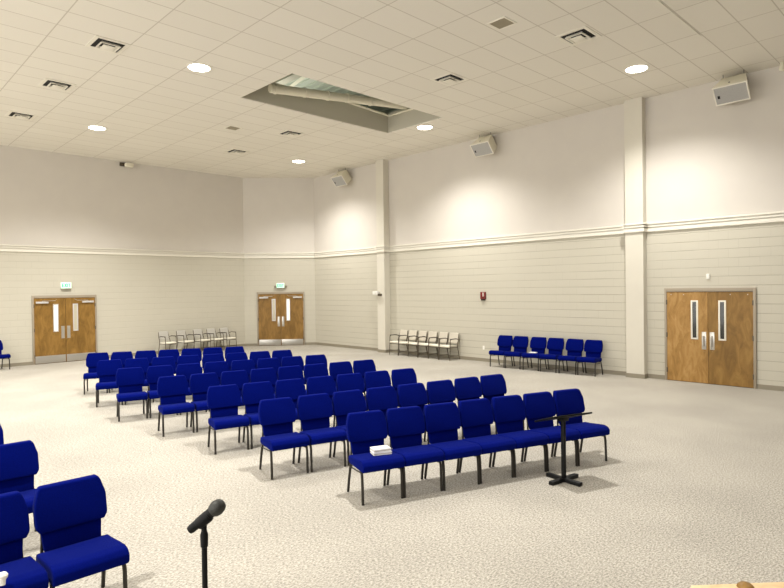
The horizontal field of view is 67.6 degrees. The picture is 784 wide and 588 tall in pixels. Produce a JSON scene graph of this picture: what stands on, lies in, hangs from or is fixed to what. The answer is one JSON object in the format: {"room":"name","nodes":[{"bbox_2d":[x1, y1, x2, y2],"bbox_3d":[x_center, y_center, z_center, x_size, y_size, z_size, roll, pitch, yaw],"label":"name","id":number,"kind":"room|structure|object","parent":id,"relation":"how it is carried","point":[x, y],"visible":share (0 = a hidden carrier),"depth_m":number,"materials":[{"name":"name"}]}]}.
{"room":"assembly hall","nodes":[
{"label":"assembly hall","id":0,"kind":"room"},
{"bbox_2d":[0,145,244,363],"bbox_3d":[-13.114,-1.128,16.890,19.670,6.800,0.150,-1,1,-44],"label":"wall","id":1,"kind":"structure","parent":0,"point":[47,198],"depth_m":20.40,"materials":[{"name":"paint"}]},
{"bbox_2d":[31,295,97,364],"bbox_3d":[-10.616,1.129,19.078,1.910,2.180,0.167,-1,1,-44],"label":"door","id":2,"kind":"structure","parent":1,"relation":"in","point":[64,327],"depth_m":19.07,"materials":[{"name":"brown wood"}]},
{"bbox_2d":[243,178,315,343],"bbox_3d":[-4.580,-1.306,23.869,2.850,6.800,0.150,-1,1,-5],"label":"wall","id":3,"kind":"structure","parent":0,"point":[278,213],"depth_m":23.78,"materials":[{"name":"paint"}]},
{"bbox_2d":[257,292,304,345],"bbox_3d":[-4.507,1.004,23.736,1.910,2.180,0.167,-1,1,-5],"label":"door","id":4,"kind":"structure","parent":3,"relation":"in","point":[280,315],"depth_m":23.79,"materials":[{"name":"brown wood"}]},
{"bbox_2d":[243,82,439,132],"bbox_3d":[-1.113,-4.965,14.702,5.000,0.560,2.300,-1,1,-44],"label":"wall","id":5,"kind":"structure","parent":0,"point":[336,110],"depth_m":15.94,"materials":[{"name":"beige paint"}]},
{"bbox_2d":[268,83,407,109],"bbox_3d":[-1.238,-5.074,15.152,4.317,0.635,0.244,-1,1,-41],"label":"air duct","id":6,"kind":"object","parent":5,"relation":"attached to","point":[274,88],"visible":0.93,"depth_m":14.75,"materials":[{"name":"beige"}]},
{"bbox_2d":[285,78,399,112],"bbox_3d":[-2.184,-5.446,15.295,10.300,1.520,8.000,-1,1,-44],"label":"roof","id":7,"kind":"structure","parent":0,"point":[308,83],"depth_m":17.52,"materials":[{"name":"grey"}]},
{"bbox_2d":[275,74,301,84],"bbox_3d":[-3.682,-5.893,15.934,1.250,0.300,4.000,-1,1,-44],"label":"trim","id":8,"kind":"structure","parent":7,"relation":"attached to","point":[291,77],"depth_m":15.70,"materials":[{"name":"beige paint"}]},
{"bbox_2d":[376,159,390,349],"bbox_3d":[-0.310,-1.333,20.781,0.270,6.800,0.380,-1,1,-44],"label":"wall column","id":9,"kind":"structure","parent":0,"point":[382,170],"depth_m":20.66,"materials":[{"name":"paint"}]},
{"bbox_2d":[0,345,783,587],"bbox_3d":[-3.137,2.299,8.353,22.030,0.150,26.380,-1,1,-44],"label":"floor","id":10,"kind":"structure","parent":0,"point":[688,491],"depth_m":6.35,"materials":[{"name":"carpet"}]},
{"bbox_2d":[0,440,38,531],"bbox_3d":[-3.380,1.823,5.234,0.488,0.869,0.578,-1,1,-44],"label":"chair","id":11,"kind":"object","parent":10,"relation":"on","point":[19,461],"visible":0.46,"depth_m":5.40,"materials":[{"name":"blue fabric"}]},
{"bbox_2d":[0,491,48,587],"bbox_3d":[-2.585,1.827,3.811,0.488,0.869,0.578,-1,1,-45],"label":"chair","id":12,"kind":"object","parent":10,"relation":"on","point":[23,572],"visible":1,"depth_m":4.00,"materials":[{"name":"blue fabric"}]},
{"bbox_2d":[33,474,129,587],"bbox_3d":[-2.217,1.818,4.160,0.488,0.869,0.578,-1,1,-44],"label":"chair","id":13,"kind":"object","parent":10,"relation":"on","point":[67,514],"visible":0.94,"depth_m":4.20,"materials":[{"name":"blue fabric"}]},
{"bbox_2d":[83,352,108,394],"bbox_3d":[-6.679,1.790,13.243,0.488,0.869,0.578,-1,1,-20],"label":"chair","id":14,"kind":"object","parent":10,"relation":"on","point":[92,359],"visible":0.62,"depth_m":13.36,"materials":[{"name":"fabric"}]},
{"bbox_2d":[96,359,122,406],"bbox_3d":[-5.699,1.791,11.813,0.488,0.869,0.578,-1,1,-24],"label":"chair","id":15,"kind":"object","parent":10,"relation":"on","point":[106,369],"visible":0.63,"depth_m":11.93,"materials":[{"name":"fabric"}]},
{"bbox_2d":[109,351,132,392],"bbox_3d":[-6.202,1.782,13.412,0.488,0.869,0.578,-1,1,-20],"label":"chair","id":16,"kind":"object","parent":10,"relation":"on","point":[122,356],"visible":0.21,"depth_m":13.58,"materials":[{"name":"fabric"}]},
{"bbox_2d":[116,367,147,421],"bbox_3d":[-4.680,1.790,10.520,0.488,0.869,0.578,-1,1,-29],"label":"chair","id":17,"kind":"object","parent":10,"relation":"on","point":[129,381],"visible":1,"depth_m":10.62,"materials":[{"name":"fabric"}]},
{"bbox_2d":[124,358,148,404],"bbox_3d":[-5.233,1.783,12.023,0.488,0.869,0.578,-1,1,-24],"label":"chair","id":18,"kind":"object","parent":10,"relation":"on","point":[134,362],"visible":0.32,"depth_m":12.21,"materials":[{"name":"fabric"}]},
{"bbox_2d":[135,350,156,365],"bbox_3d":[-5.727,1.774,13.599,0.488,0.869,0.578,-1,1,-20],"label":"chair","id":19,"kind":"object","parent":10,"relation":"on","point":[149,354],"visible":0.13,"depth_m":13.78,"materials":[{"name":"fabric"}]},
{"bbox_2d":[147,365,177,417],"bbox_3d":[-4.231,1.782,10.771,0.488,0.869,0.578,-1,1,-28],"label":"chair","id":20,"kind":"object","parent":10,"relation":"on","point":[153,372],"visible":0.62,"depth_m":10.86,"materials":[{"name":"fabric"}]},
{"bbox_2d":[151,356,175,401],"bbox_3d":[-4.758,1.774,12.233,0.488,0.869,0.578,-1,1,-25],"label":"chair","id":21,"kind":"object","parent":10,"relation":"on","point":[156,361],"visible":0.25,"depth_m":12.42,"materials":[{"name":"fabric"}]},
{"bbox_2d":[158,331,176,353],"bbox_3d":[-8.014,1.756,20.864,0.548,0.826,0.462,0,1,37],"label":"chair","id":22,"kind":"object","parent":10,"relation":"on","point":[164,335],"visible":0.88,"depth_m":20.89,"materials":[{"name":"beige fabric"}]},
{"bbox_2d":[158,349,178,373],"bbox_3d":[-5.246,1.766,13.767,0.488,0.869,0.578,-1,1,-20],"label":"chair","id":23,"kind":"object","parent":10,"relation":"on","point":[171,352],"visible":0.2,"depth_m":13.96,"materials":[{"name":"fabric"}]},
{"bbox_2d":[157,375,194,436],"bbox_3d":[-3.482,1.785,9.413,0.488,0.869,0.578,-1,1,-31],"label":"chair","id":24,"kind":"object","parent":10,"relation":"on","point":[172,391],"visible":1,"depth_m":9.49,"materials":[{"name":"fabric"}]},
{"bbox_2d":[176,330,194,350],"bbox_3d":[-7.540,1.745,21.322,0.548,0.826,0.462,0,1,34],"label":"chair","id":25,"kind":"object","parent":10,"relation":"on","point":[181,334],"visible":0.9,"depth_m":21.34,"materials":[{"name":"grey"}]},
{"bbox_2d":[177,355,199,364],"bbox_3d":[-4.296,1.766,12.450,0.488,0.869,0.578,-1,1,-25],"label":"chair","id":26,"kind":"object","parent":10,"relation":"on","point":[187,359],"visible":0.2,"depth_m":12.62,"materials":[{"name":"fabric"}]},
{"bbox_2d":[176,363,206,414],"bbox_3d":[-3.777,1.773,11.010,0.488,0.869,0.578,-1,1,-28],"label":"chair","id":27,"kind":"object","parent":10,"relation":"on","point":[187,370],"visible":0.29,"depth_m":11.15,"materials":[{"name":"fabric"}]},
{"bbox_2d":[181,348,202,372],"bbox_3d":[-4.770,1.758,13.937,0.488,0.869,0.578,-1,1,-19],"label":"chair","id":28,"kind":"object","parent":10,"relation":"on","point":[194,351],"visible":0.33,"depth_m":14.13,"materials":[{"name":"fabric"}]},
{"bbox_2d":[193,329,210,351],"bbox_3d":[-7.080,1.735,21.767,0.548,0.826,0.462,0,1,36],"label":"chair","id":29,"kind":"object","parent":10,"relation":"on","point":[198,333],"visible":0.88,"depth_m":21.79,"materials":[{"name":"grey"}]},
{"bbox_2d":[194,511,212,587],"bbox_3d":[-0.707,1.537,2.233,0.250,1.426,0.250,-1,1,-44],"label":"microphone stand","id":30,"kind":"object","parent":10,"relation":"on","point":[201,522],"visible":0.94,"depth_m":2.22,"materials":[{"name":"black metal"}]},
{"bbox_2d":[187,499,225,533],"bbox_3d":[-0.705,0.846,2.232,0.147,0.128,0.058,-1,1,7],"label":"microphone","id":31,"kind":"object","parent":30,"relation":"attached to","point":[217,507],"visible":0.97,"depth_m":2.21,"materials":[{"name":"black plastic"}]},
{"bbox_2d":[189,372,218,431],"bbox_3d":[-3.047,1.776,9.677,0.488,0.869,0.578,-1,1,-31],"label":"chair","id":32,"kind":"object","parent":10,"relation":"on","point":[199,384],"visible":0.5,"depth_m":9.77,"materials":[{"name":"fabric"}]},
{"bbox_2d":[203,347,222,372],"bbox_3d":[-4.299,1.750,14.113,0.488,0.869,0.578,-1,1,-20],"label":"chair","id":33,"kind":"object","parent":10,"relation":"on","point":[216,350],"visible":0.27,"depth_m":14.30,"materials":[{"name":"fabric"}]},
{"bbox_2d":[202,354,224,368],"bbox_3d":[-3.831,1.758,12.659,0.488,0.869,0.578,-1,1,-24],"label":"chair","id":34,"kind":"object","parent":10,"relation":"on","point":[206,357],"visible":0.28,"depth_m":12.82,"materials":[{"name":"fabric"}]},
{"bbox_2d":[206,328,223,347],"bbox_3d":[-6.699,1.727,22.136,0.548,0.826,0.462,0,1,37],"label":"chair","id":35,"kind":"object","parent":10,"relation":"on","point":[212,331],"visible":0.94,"depth_m":22.16,"materials":[{"name":"grey"}]},
{"bbox_2d":[204,361,228,411],"bbox_3d":[-3.326,1.765,11.264,0.488,0.869,0.578,-1,1,-28],"label":"chair","id":36,"kind":"object","parent":10,"relation":"on","point":[218,367],"visible":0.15,"depth_m":11.42,"materials":[{"name":"fabric"}]},
{"bbox_2d":[219,328,236,346],"bbox_3d":[-6.318,1.718,22.505,0.548,0.826,0.462,0,1,38],"label":"chair","id":37,"kind":"object","parent":10,"relation":"on","point":[225,331],"visible":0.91,"depth_m":22.52,"materials":[{"name":"grey"}]},
{"bbox_2d":[207,384,249,454],"bbox_3d":[-2.356,1.780,8.390,0.488,0.869,0.578,-1,1,-30],"label":"chair","id":38,"kind":"object","parent":10,"relation":"on","point":[223,401],"visible":1,"depth_m":8.47,"materials":[{"name":"blue fabric"}]},
{"bbox_2d":[220,370,248,406],"bbox_3d":[-2.607,1.768,9.930,0.488,0.869,0.578,-1,1,-30],"label":"chair","id":39,"kind":"object","parent":10,"relation":"on","point":[238,377],"visible":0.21,"depth_m":10.09,"materials":[{"name":"fabric"}]},
{"bbox_2d":[225,346,244,358],"bbox_3d":[-3.814,1.742,14.279,0.488,0.869,0.578,-1,1,-20],"label":"chair","id":40,"kind":"object","parent":10,"relation":"on","point":[237,349],"visible":0.23,"depth_m":14.46,"materials":[{"name":"fabric"}]},
{"bbox_2d":[226,352,247,370],"bbox_3d":[-3.370,1.750,12.873,0.488,0.869,0.578,-1,1,-24],"label":"chair","id":41,"kind":"object","parent":10,"relation":"on","point":[230,357],"visible":0.2,"depth_m":13.03,"materials":[{"name":"fabric"}]},
{"bbox_2d":[231,359,254,382],"bbox_3d":[-2.868,1.757,11.495,0.488,0.869,0.578,-1,1,-28],"label":"chair","id":42,"kind":"object","parent":10,"relation":"on","point":[247,365],"visible":0.18,"depth_m":11.67,"materials":[{"name":"fabric"}]},
{"bbox_2d":[242,381,273,448],"bbox_3d":[-1.912,1.772,8.638,0.488,0.869,0.578,-1,1,-30],"label":"chair","id":43,"kind":"object","parent":10,"relation":"on","point":[252,393],"visible":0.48,"depth_m":8.74,"materials":[{"name":"fabric"}]},
{"bbox_2d":[249,351,270,368],"bbox_3d":[-2.901,1.742,13.094,0.488,0.869,0.579,-1,1,-25],"label":"chair","id":44,"kind":"object","parent":10,"relation":"on","point":[254,356],"visible":0.17,"depth_m":13.25,"materials":[{"name":"fabric"}]},
{"bbox_2d":[250,368,276,397],"bbox_3d":[-2.170,1.760,10.201,0.488,0.869,0.578,-1,1,-30],"label":"chair","id":45,"kind":"object","parent":10,"relation":"on","point":[261,374],"visible":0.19,"depth_m":10.37,"materials":[{"name":"fabric"}]},
{"bbox_2d":[257,358,279,379],"bbox_3d":[-2.412,1.748,11.748,0.488,0.869,0.578,-1,1,-28],"label":"chair","id":46,"kind":"object","parent":10,"relation":"on","point":[274,363],"visible":0.15,"depth_m":11.93,"materials":[{"name":"fabric"}]},
{"bbox_2d":[272,350,292,366],"bbox_3d":[-2.438,1.734,13.295,0.488,0.869,0.578,-1,1,-24],"label":"chair","id":47,"kind":"object","parent":10,"relation":"on","point":[279,354],"visible":0.16,"depth_m":13.46,"materials":[{"name":"fabric"}]},
{"bbox_2d":[258,397,309,479],"bbox_3d":[-1.355,1.777,7.290,0.488,0.869,0.578,-1,1,-31],"label":"chair","id":48,"kind":"object","parent":10,"relation":"on","point":[277,416],"visible":1,"depth_m":7.36,"materials":[{"name":"blue fabric"}]},
{"bbox_2d":[275,378,305,419],"bbox_3d":[-1.467,1.763,8.886,0.488,0.869,0.578,-1,1,-30],"label":"chair","id":49,"kind":"object","parent":10,"relation":"on","point":[292,388],"visible":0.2,"depth_m":9.04,"materials":[{"name":"fabric"}]},
{"bbox_2d":[277,365,306,394],"bbox_3d":[-1.733,1.752,10.454,0.488,0.869,0.578,-1,1,-31],"label":"chair","id":50,"kind":"object","parent":10,"relation":"on","point":[286,372],"visible":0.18,"depth_m":10.61,"materials":[{"name":"fabric"}]},
{"bbox_2d":[281,356,305,384],"bbox_3d":[-1.967,1.740,12.000,0.488,0.869,0.578,-1,1,-28],"label":"chair","id":51,"kind":"object","parent":10,"relation":"on","point":[292,360],"visible":0.27,"depth_m":12.17,"materials":[{"name":"fabric"}]},
{"bbox_2d":[305,354,327,366],"bbox_3d":[-1.506,1.732,12.233,0.488,0.869,0.578,-1,1,-28],"label":"chair","id":52,"kind":"object","parent":10,"relation":"on","point":[310,359],"visible":0.23,"depth_m":12.40,"materials":[{"name":"fabric"}]},
{"bbox_2d":[303,363,336,391],"bbox_3d":[-1.302,1.744,10.721,0.488,0.869,0.578,-1,1,-31],"label":"chair","id":53,"kind":"object","parent":10,"relation":"on","point":[310,370],"visible":0.28,"depth_m":10.87,"materials":[{"name":"fabric"}]},
{"bbox_2d":[306,375,335,426],"bbox_3d":[-1.021,1.755,9.135,0.488,0.869,0.578,-1,1,-30],"label":"chair","id":54,"kind":"object","parent":10,"relation":"on","point":[320,384],"visible":0.27,"depth_m":9.30,"materials":[{"name":"fabric"}]},
{"bbox_2d":[297,393,346,471],"bbox_3d":[-0.912,1.769,7.546,0.488,0.869,0.578,-1,1,-30],"label":"chair","id":55,"kind":"object","parent":10,"relation":"on","point":[314,411],"visible":0.94,"depth_m":7.63,"materials":[{"name":"blue fabric"}]},
{"bbox_2d":[329,361,364,390],"bbox_3d":[-0.859,1.735,10.986,0.488,0.869,0.578,-1,1,-31],"label":"chair","id":56,"kind":"object","parent":10,"relation":"on","point":[345,367],"visible":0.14,"depth_m":11.13,"materials":[{"name":"fabric"}]},
{"bbox_2d":[332,389,365,465],"bbox_3d":[-0.476,1.761,7.797,0.488,0.869,0.578,-1,1,-31],"label":"chair","id":57,"kind":"object","parent":10,"relation":"on","point":[349,401],"visible":0.41,"depth_m":7.90,"materials":[{"name":"fabric"}]},
{"bbox_2d":[336,373,367,425],"bbox_3d":[-0.578,1.747,9.396,0.488,0.869,0.578,-1,1,-30],"label":"chair","id":58,"kind":"object","parent":10,"relation":"on","point":[352,381],"visible":0.22,"depth_m":9.55,"materials":[{"name":"fabric"}]},
{"bbox_2d":[353,359,375,399],"bbox_3d":[-0.425,1.727,11.237,0.488,0.869,0.578,-1,1,-31],"label":"chair","id":59,"kind":"object","parent":10,"relation":"on","point":[359,366],"visible":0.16,"depth_m":11.37,"materials":[{"name":"fabric"}]},
{"bbox_2d":[346,410,404,505],"bbox_3d":[-0.195,1.770,6.409,0.488,0.869,0.579,-1,1,-25],"label":"chair","id":60,"kind":"object","parent":10,"relation":"on","point":[365,430],"visible":0.94,"depth_m":6.50,"materials":[{"name":"blue fabric"}]},
{"bbox_2d":[364,370,398,406],"bbox_3d":[-0.136,1.738,9.656,0.488,0.869,0.578,-1,1,-29],"label":"chair","id":61,"kind":"object","parent":10,"relation":"on","point":[372,379],"visible":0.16,"depth_m":9.80,"materials":[{"name":"fabric"}]},
{"bbox_2d":[366,386,397,417],"bbox_3d":[-0.037,1.752,8.058,0.488,0.869,0.578,-1,1,-30],"label":"chair","id":62,"kind":"object","parent":10,"relation":"on","point":[383,398],"visible":0.29,"depth_m":8.21,"materials":[{"name":"fabric"}]},
{"bbox_2d":[389,330,407,354],"bbox_3d":[0.245,1.656,20.042,0.548,0.826,0.462,-1,1,-43],"label":"chair","id":63,"kind":"object","parent":10,"relation":"on","point":[402,332],"visible":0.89,"depth_m":20.07,"materials":[{"name":"beige fabric"}]},
{"bbox_2d":[398,330,417,355],"bbox_3d":[0.554,1.655,19.717,0.462,0.826,0.548,0,1,44],"label":"chair","id":64,"kind":"object","parent":10,"relation":"on","point":[413,333],"visible":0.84,"depth_m":19.80,"materials":[{"name":"grey"}]},
{"bbox_2d":[391,368,428,403],"bbox_3d":[0.315,1.730,9.898,0.488,0.869,0.579,-1,1,-30],"label":"chair","id":65,"kind":"object","parent":10,"relation":"on","point":[407,375],"visible":0.23,"depth_m":10.04,"materials":[{"name":"fabric"}]},
{"bbox_2d":[397,383,427,441],"bbox_3d":[0.401,1.744,8.309,0.488,0.869,0.578,-1,1,-30],"label":"chair","id":66,"kind":"object","parent":10,"relation":"on","point":[413,394],"visible":0.37,"depth_m":8.46,"materials":[{"name":"fabric"}]},
{"bbox_2d":[386,406,444,497],"bbox_3d":[0.246,1.763,6.619,0.488,0.869,0.578,-1,1,-25],"label":"chair","id":67,"kind":"object","parent":10,"relation":"on","point":[405,425],"visible":0.82,"depth_m":6.72,"materials":[{"name":"blue fabric"}]},
{"bbox_2d":[408,331,427,357],"bbox_3d":[0.865,1.654,19.390,0.548,0.826,0.462,-1,1,-43],"label":"chair","id":68,"kind":"object","parent":10,"relation":"on","point":[421,333],"visible":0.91,"depth_m":19.40,"materials":[{"name":"grey"}]},
{"bbox_2d":[418,331,437,357],"bbox_3d":[1.181,1.653,19.057,0.462,0.826,0.548,0,1,44],"label":"chair","id":69,"kind":"object","parent":10,"relation":"on","point":[430,333],"visible":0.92,"depth_m":19.10,"materials":[{"name":"grey"}]},
{"bbox_2d":[428,332,448,359],"bbox_3d":[1.499,1.652,18.723,0.548,0.826,0.462,-1,1,-43],"label":"chair","id":70,"kind":"object","parent":10,"relation":"on","point":[441,334],"visible":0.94,"depth_m":18.75,"materials":[{"name":"grey"}]},
{"bbox_2d":[426,380,455,403],"bbox_3d":[0.838,1.736,8.560,0.488,0.869,0.578,-1,1,-30],"label":"chair","id":71,"kind":"object","parent":10,"relation":"on","point":[441,391],"visible":0.3,"depth_m":8.71,"materials":[{"name":"fabric"}]},
{"bbox_2d":[439,333,459,360],"bbox_3d":[1.808,1.651,18.398,0.462,0.826,0.548,0,1,44],"label":"chair","id":72,"kind":"object","parent":10,"relation":"on","point":[453,337],"visible":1,"depth_m":18.40,"materials":[{"name":"grey"}]},
{"bbox_2d":[423,402,481,490],"bbox_3d":[0.690,1.755,6.821,0.488,0.869,0.578,-1,1,-25],"label":"chair","id":73,"kind":"object","parent":10,"relation":"on","point":[442,420],"visible":0.88,"depth_m":6.92,"materials":[{"name":"blue fabric"}]},
{"bbox_2d":[454,377,497,433],"bbox_3d":[1.278,1.728,8.824,0.488,0.869,0.578,-1,1,-30],"label":"chair","id":74,"kind":"object","parent":10,"relation":"on","point":[467,388],"visible":0.38,"depth_m":8.97,"materials":[{"name":"fabric"}]},
{"bbox_2d":[458,398,515,483],"bbox_3d":[1.126,1.747,7.041,0.488,0.869,0.578,-1,1,-26],"label":"chair","id":75,"kind":"object","parent":10,"relation":"on","point":[476,415],"visible":0.79,"depth_m":7.14,"materials":[{"name":"blue fabric"}]},
{"bbox_2d":[489,335,512,367],"bbox_3d":[3.111,1.629,16.666,0.488,0.869,0.578,0,1,43],"label":"chair","id":76,"kind":"object","parent":10,"relation":"on","point":[504,342],"visible":0.88,"depth_m":16.72,"materials":[{"name":"fabric"}]},
{"bbox_2d":[480,374,524,429],"bbox_3d":[1.711,1.720,9.077,0.488,0.869,0.578,-1,1,-30],"label":"chair","id":77,"kind":"object","parent":10,"relation":"on","point":[494,385],"visible":0.34,"depth_m":9.21,"materials":[{"name":"fabric"}]},
{"bbox_2d":[504,336,528,368],"bbox_3d":[3.480,1.627,16.321,0.488,0.869,0.578,0,1,43],"label":"chair","id":78,"kind":"object","parent":10,"relation":"on","point":[520,343],"visible":0.95,"depth_m":16.36,"materials":[{"name":"fabric"}]},
{"bbox_2d":[491,395,548,476],"bbox_3d":[1.569,1.739,7.246,0.488,0.869,0.578,-1,1,-25],"label":"chair","id":79,"kind":"object","parent":10,"relation":"on","point":[509,413],"visible":0.89,"depth_m":7.34,"materials":[{"name":"blue fabric"}]},
{"bbox_2d":[522,337,546,370],"bbox_3d":[3.885,1.626,15.941,0.488,0.869,0.579,0,1,43],"label":"chair","id":80,"kind":"object","parent":10,"relation":"on","point":[537,344],"visible":0.89,"depth_m":15.98,"materials":[{"name":"fabric"}]},
{"bbox_2d":[523,391,579,471],"bbox_3d":[2.012,1.732,7.450,0.488,0.869,0.578,-1,1,-25],"label":"chair","id":81,"kind":"object","parent":10,"relation":"on","point":[538,405],"visible":0.8,"depth_m":7.55,"materials":[{"name":"blue fabric"}]},
{"bbox_2d":[539,338,564,372],"bbox_3d":[4.261,1.624,15.590,0.488,0.869,0.578,0,1,43],"label":"chair","id":82,"kind":"object","parent":10,"relation":"on","point":[555,346],"visible":0.85,"depth_m":15.63,"materials":[{"name":"fabric"}]},
{"bbox_2d":[535,412,591,486],"bbox_3d":[1.989,1.765,6.788,0.540,0.813,0.470,-1,1,-24],"label":"stand","id":83,"kind":"object","parent":10,"relation":"on","point":[558,479],"visible":1,"depth_m":6.76,"materials":[{"name":"black metal"}]},
{"bbox_2d":[558,339,583,374],"bbox_3d":[4.659,1.623,15.217,0.488,0.869,0.578,0,1,43],"label":"chair","id":84,"kind":"object","parent":10,"relation":"on","point":[574,347],"visible":0.94,"depth_m":15.26,"materials":[{"name":"fabric"}]},
{"bbox_2d":[553,388,609,465],"bbox_3d":[2.456,1.724,7.652,0.488,0.869,0.579,-1,1,-25],"label":"chair","id":85,"kind":"object","parent":10,"relation":"on","point":[567,401],"visible":0.79,"depth_m":7.75,"materials":[{"name":"blue fabric"}]},
{"bbox_2d":[576,340,602,376],"bbox_3d":[5.031,1.621,14.868,0.488,0.869,0.578,0,1,43],"label":"chair","id":86,"kind":"object","parent":10,"relation":"on","point":[593,349],"visible":1,"depth_m":14.89,"materials":[{"name":"fabric"}]},
{"bbox_2d":[691,581,783,587],"bbox_3d":[1.452,1.650,1.980,0.620,1.148,0.490,-1,1,-3],"label":"lectern","id":87,"kind":"object","parent":10,"relation":"on","point":[742,584],"visible":1,"depth_m":2.19,"materials":[{"name":"brown wood"}]},
{"bbox_2d":[0,0,783,177],"bbox_3d":[-3.209,-4.586,8.304,22.080,0.020,26.380,-1,1,-44],"label":"ceiling","id":88,"kind":"structure","parent":0,"point":[154,110],"depth_m":11.88,"materials":[{"name":"tile"}]},
{"bbox_2d":[5,110,36,120],"bbox_3d":[-9.463,-4.527,14.929,0.600,0.059,0.600,-1,1,-44],"label":"ceiling vent","id":89,"kind":"object","parent":88,"relation":"in","point":[14,114],"visible":1,"depth_m":14.87,"materials":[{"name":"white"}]},
{"bbox_2d":[38,78,75,91],"bbox_3d":[-7.307,-4.534,12.772,0.600,0.059,0.600,-1,1,-44],"label":"ceiling vent","id":90,"kind":"object","parent":88,"relation":"in","point":[49,83],"visible":1,"depth_m":12.73,"materials":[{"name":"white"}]},
{"bbox_2d":[85,35,129,54],"bbox_3d":[-5.219,-4.542,10.750,0.600,0.059,0.600,-1,1,-44],"label":"ceiling vent","id":91,"kind":"object","parent":88,"relation":"in","point":[97,42],"visible":1,"depth_m":10.71,"materials":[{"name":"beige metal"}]},
{"bbox_2d":[186,62,212,72],"bbox_3d":[-3.914,-4.593,11.880,0.520,0.013,0.520,-1,1,-44],"label":"recessed light","id":92,"kind":"object","parent":88,"relation":"in","point":[196,67],"visible":1,"depth_m":11.86,"materials":[{"name":"white glass"}]},
{"bbox_2d":[277,130,304,137],"bbox_3d":[-2.945,-4.632,16.991,0.600,0.059,0.600,-1,1,-44],"label":"ceiling vent","id":93,"kind":"object","parent":88,"relation":"in","point":[289,133],"visible":1,"depth_m":16.94,"materials":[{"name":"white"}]},
{"bbox_2d":[430,72,467,85],"bbox_3d":[1.249,-4.646,12.742,0.600,0.059,0.600,-1,1,-44],"label":"ceiling vent","id":94,"kind":"object","parent":88,"relation":"in","point":[448,79],"visible":1,"depth_m":12.69,"materials":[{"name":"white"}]},
{"bbox_2d":[487,16,516,29],"bbox_3d":[1.890,-4.653,10.065,0.370,0.011,0.370,-1,1,-44],"label":"ceiling vent","id":95,"kind":"object","parent":88,"relation":"in","point":[503,22],"visible":1,"depth_m":10.06,"materials":[{"name":"beige metal"}]},
{"bbox_2d":[490,18,513,28],"bbox_3d":[1.890,-4.656,10.065,0.310,0.005,0.310,-1,1,-44],"label":"grille","id":96,"kind":"object","parent":95,"relation":"attached to","point":[501,23],"depth_m":10.07,"materials":[{"name":"brown"}]},
{"bbox_2d":[555,26,600,45],"bbox_3d":[3.381,-4.654,10.631,0.600,0.059,0.600,-1,1,-44],"label":"ceiling vent","id":97,"kind":"object","parent":88,"relation":"in","point":[583,34],"visible":1,"depth_m":10.59,"materials":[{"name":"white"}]},
{"bbox_2d":[623,64,649,73],"bbox_3d":[5.123,-4.715,12.260,0.520,0.013,0.520,-1,1,-44],"label":"recessed light","id":98,"kind":"object","parent":88,"relation":"in","point":[637,68],"visible":1,"depth_m":12.23,"materials":[{"name":"white glass"}]},
{"bbox_2d":[314,66,783,385],"bbox_3d":[5.375,-1.354,15.206,0.150,6.800,24.380,-1,1,-44],"label":"wall","id":99,"kind":"structure","parent":0,"point":[704,159],"depth_m":15.81,"materials":[{"name":"paint"}]},
{"bbox_2d":[331,168,351,186],"bbox_3d":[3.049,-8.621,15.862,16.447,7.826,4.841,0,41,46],"label":"wall speaker","id":100,"kind":"object","parent":99,"relation":"attached to","point":[341,178],"visible":1,"depth_m":21.91,"materials":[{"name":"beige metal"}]},
{"bbox_2d":[331,176,345,185],"bbox_3d":[-1.992,-4.230,21.946,0.616,0.370,0.011,0,41,46],"label":"grille","id":101,"kind":"object","parent":100,"relation":"attached to","point":[337,180],"depth_m":21.93,"materials":[{"name":"metal"}]},
{"bbox_2d":[0,211,783,257],"bbox_3d":[-3.171,-1.434,8.193,21.880,0.216,26.180,-1,1,-44],"label":"trim rail","id":102,"kind":"object","parent":99,"relation":"attached to","point":[768,217],"visible":0.97,"depth_m":18.07,"materials":[{"name":"beige paint"}]},
{"bbox_2d":[470,132,496,157],"bbox_3d":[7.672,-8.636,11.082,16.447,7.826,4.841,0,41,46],"label":"wall speaker","id":103,"kind":"object","parent":99,"relation":"attached to","point":[485,145],"visible":1,"depth_m":17.14,"materials":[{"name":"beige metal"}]},
{"bbox_2d":[471,142,491,155],"bbox_3d":[2.631,-4.245,17.166,0.616,0.370,0.011,0,41,46],"label":"grille","id":104,"kind":"object","parent":103,"relation":"attached to","point":[479,148],"depth_m":17.15,"materials":[{"name":"metal"}]},
{"bbox_2d":[316,342,664,379],"bbox_3d":[1.609,2.010,18.864,0.284,0.102,13.870,-1,1,-44],"label":"baseboard","id":105,"kind":"structure","parent":99,"relation":"attached to","point":[632,375],"depth_m":17.00,"materials":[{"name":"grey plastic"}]},
{"bbox_2d":[664,287,756,388],"bbox_3d":[7.148,0.952,13.248,0.098,2.180,1.910,-1,1,-44],"label":"door","id":106,"kind":"structure","parent":99,"relation":"in","point":[710,334],"depth_m":13.20,"materials":[{"name":"brown wood"}]},
{"bbox_2d":[712,73,750,105],"bbox_3d":[7.323,-4.445,12.551,0.672,0.487,0.518,0,41,46],"label":"wall speaker","id":107,"kind":"object","parent":99,"relation":"attached to","point":[732,89],"visible":1,"depth_m":12.43,"materials":[{"name":"beige"}]},
{"bbox_2d":[713,82,748,104],"bbox_3d":[7.206,-4.260,12.437,0.616,0.370,0.011,0,41,46],"label":"grille","id":108,"kind":"object","parent":107,"relation":"attached to","point":[733,92],"depth_m":12.43,"materials":[{"name":"metal"}]},
{"bbox_2d":[757,384,783,390],"bbox_3d":[10.845,1.978,9.510,0.014,0.102,8.600,-1,1,-44],"label":"baseboard","id":109,"kind":"structure","parent":99,"relation":"attached to","point":[759,386],"depth_m":12.41,"materials":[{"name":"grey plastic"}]},
{"bbox_2d":[624,97,647,373],"bbox_3d":[5.972,-1.353,14.337,0.200,6.800,0.440,-1,1,-44],"label":"wall column","id":110,"kind":"structure","parent":0,"point":[634,109],"depth_m":14.24,"materials":[{"name":"paint"}]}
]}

